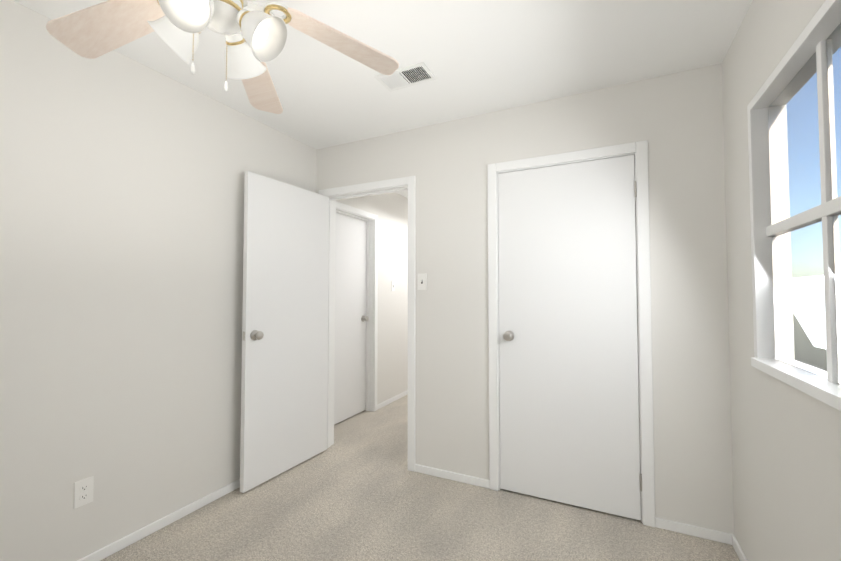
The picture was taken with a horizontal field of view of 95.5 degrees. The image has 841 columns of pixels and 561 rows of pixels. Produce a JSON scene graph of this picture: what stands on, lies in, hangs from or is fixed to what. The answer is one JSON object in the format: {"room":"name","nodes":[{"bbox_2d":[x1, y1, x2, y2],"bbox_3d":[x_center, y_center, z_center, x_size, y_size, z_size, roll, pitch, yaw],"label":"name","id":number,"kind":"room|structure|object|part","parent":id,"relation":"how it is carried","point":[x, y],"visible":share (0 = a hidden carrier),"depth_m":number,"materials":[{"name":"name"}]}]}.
{"room":"empty bedroom","nodes":[
{"label":"empty bedroom","id":0,"kind":"room"},
{"bbox_2d":[0,0,316,560],"bbox_3d":[-1.674,0.086,1.719,0.210,2.440,3.490,-1,-2,26],"label":"wall","id":1,"kind":"structure","parent":0,"point":[122,178],"depth_m":1.85,"materials":[{"name":"white paint"}]},
{"bbox_2d":[74,476,93,508],"bbox_3d":[-1.530,0.963,1.737,0.007,0.115,0.070,-1,-2,26],"label":"electrical outlet plate","id":2,"kind":"object","parent":1,"relation":"attached to","point":[83,491],"visible":1,"depth_m":1.73,"materials":[{"name":"white plastic"}]},
{"bbox_2d":[77,479,239,560],"bbox_3d":[-1.574,1.278,1.631,0.012,0.052,3.250,-1,-2,26],"label":"baseboard","id":3,"kind":"structure","parent":1,"relation":"attached to","point":[122,543],"depth_m":2.01,"materials":[{"name":"white wood"}]},
{"bbox_2d":[336,192,407,404],"bbox_3d":[-0.337,0.179,4.537,0.120,2.440,2.750,-1,-2,26],"label":"wall","id":4,"kind":"structure","parent":0,"point":[390,210],"depth_m":4.40,"materials":[{"name":"white paint"}]},
{"bbox_2d":[334,213,368,424],"bbox_3d":[-0.719,0.355,3.777,0.096,2.014,0.694,-1,-2,26],"label":"hall door","id":5,"kind":"structure","parent":4,"relation":"in","point":[351,318],"depth_m":3.83,"materials":[{"name":"white paint"}]},
{"bbox_2d":[336,201,377,411],"bbox_3d":[-0.703,0.327,3.770,0.136,2.093,0.826,-1,-2,26],"label":"door frame","id":6,"kind":"structure","parent":4,"relation":"attached to","point":[370,315],"depth_m":4.07,"materials":[{"name":"white wood"}]},
{"bbox_2d":[377,390,407,409],"bbox_3d":[-0.096,1.383,4.838,0.012,0.052,1.687,-1,-2,26],"label":"baseboard","id":7,"kind":"structure","parent":4,"relation":"attached to","point":[390,400],"depth_m":4.36,"materials":[{"name":"white wood"}]},
{"bbox_2d":[391,281,394,290],"bbox_3d":[-0.313,0.065,4.434,0.016,0.115,0.070,-1,-2,26],"label":"hall light switch","id":8,"kind":"object","parent":4,"relation":"attached to","point":[392,285],"visible":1,"depth_m":4.42,"materials":[{"name":"white plastic"}]},
{"bbox_2d":[13,0,752,197],"bbox_3d":[0.198,-1.153,2.371,3.030,0.080,6.240,-1,-2,26],"label":"ceiling","id":9,"kind":"structure","parent":0,"point":[478,57],"depth_m":1.91,"materials":[{"name":"white paint"}]},
{"bbox_2d":[46,0,398,113],"bbox_3d":[-0.581,-0.851,1.044,1.030,0.610,0.994,-1,-2,26],"label":"ceiling fan","id":10,"kind":"object","parent":9,"relation":"hanging from","point":[97,30],"depth_m":1.12,"materials":[{"name":"white"}]},
{"bbox_3d":[-0.563,-0.681,1.069,0.312,0.122,0.312,2,-3,-41],"label":"ceiling fan shade","id":11,"kind":"part","parent":10,"relation":"part of","materials":[{"name":"white glass"}]},
{"bbox_2d":[374,62,436,91],"bbox_3d":[-0.082,-1.117,2.107,0.300,0.008,0.170,-1,-2,26],"label":"ceiling vent","id":12,"kind":"object","parent":9,"relation":"in","point":[410,75],"visible":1,"depth_m":2.10,"materials":[{"name":"silver metal"}]},
{"bbox_2d":[101,395,739,560],"bbox_3d":[0.198,1.356,2.289,3.030,0.060,6.240,-1,-2,26],"label":"floor","id":13,"kind":"structure","parent":0,"point":[357,490],"depth_m":2.07,"materials":[{"name":"carpet"}]},
{"bbox_2d":[316,63,733,533],"bbox_3d":[0.376,0.115,2.588,2.700,2.440,0.120,-1,-2,26],"label":"wall","id":14,"kind":"structure","parent":0,"point":[675,120],"depth_m":2.19,"materials":[{"name":"white paint"}]},
{"bbox_2d":[319,176,415,471],"bbox_3d":[-0.405,0.301,2.966,0.886,2.093,0.152,-1,-2,26],"label":"door frame","id":15,"kind":"structure","parent":14,"relation":"attached to","point":[410,181],"depth_m":2.85,"materials":[{"name":"white wood"}]},
{"bbox_2d":[240,171,328,492],"bbox_3d":[-0.931,0.321,2.741,0.158,2.014,0.765,-1,-2,28],"label":"entry door","id":16,"kind":"structure","parent":15,"relation":"attached to","point":[284,393],"depth_m":2.65,"materials":[{"name":"white paint"}]},
{"bbox_2d":[418,273,426,289],"bbox_3d":[0.009,0.008,2.696,0.070,0.115,0.016,-1,-2,26],"label":"light switch","id":17,"kind":"object","parent":14,"relation":"attached to","point":[422,281],"visible":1,"depth_m":2.69,"materials":[{"name":"white plastic"}]},
{"bbox_2d":[415,464,488,488],"bbox_3d":[0.203,1.309,2.560,0.534,0.052,0.012,-1,-2,26],"label":"baseboard","id":18,"kind":"structure","parent":14,"relation":"attached to","point":[466,479],"depth_m":2.55,"materials":[{"name":"white wood"}]},
{"bbox_2d":[498,155,641,520],"bbox_3d":[0.864,0.306,2.295,0.785,2.014,0.158,-1,-2,26],"label":"closet door","id":19,"kind":"structure","parent":14,"relation":"in","point":[568,380],"depth_m":2.26,"materials":[{"name":"white paint"}]},
{"bbox_2d":[488,140,654,526],"bbox_3d":[0.878,0.302,2.334,0.818,2.049,0.120,-1,-2,26],"label":"door frame","id":20,"kind":"structure","parent":14,"relation":"attached to","point":[634,154],"depth_m":2.22,"materials":[{"name":"white wood"}]},
{"bbox_2d":[655,517,734,544],"bbox_3d":[1.407,1.289,1.968,0.337,0.052,0.012,-1,-2,26],"label":"baseboard","id":21,"kind":"structure","parent":14,"relation":"attached to","point":[697,531],"depth_m":1.96,"materials":[{"name":"white wood"}]},
{"bbox_2d":[722,0,840,560],"bbox_3d":[1.056,0.056,0.778,0.120,2.440,4.210,-1,-2,26],"label":"wall","id":22,"kind":"structure","parent":0,"point":[786,454],"depth_m":1.49,"materials":[{"name":"white paint"}]},
{"bbox_2d":[732,535,747,560],"bbox_3d":[0.835,1.239,0.439,0.012,0.052,3.238,-1,-2,26],"label":"baseboard","id":23,"kind":"structure","parent":22,"relation":"attached to","point":[738,551],"depth_m":1.81,"materials":[{"name":"white wood"}]},
{"bbox_2d":[747,0,840,410],"bbox_3d":[1.225,-0.212,1.154,0.140,1.100,0.980,-1,-2,26],"label":"window","id":24,"kind":"structure","parent":22,"relation":"in","point":[794,124],"depth_m":1.30,"materials":[{"name":"white"}]}
]}

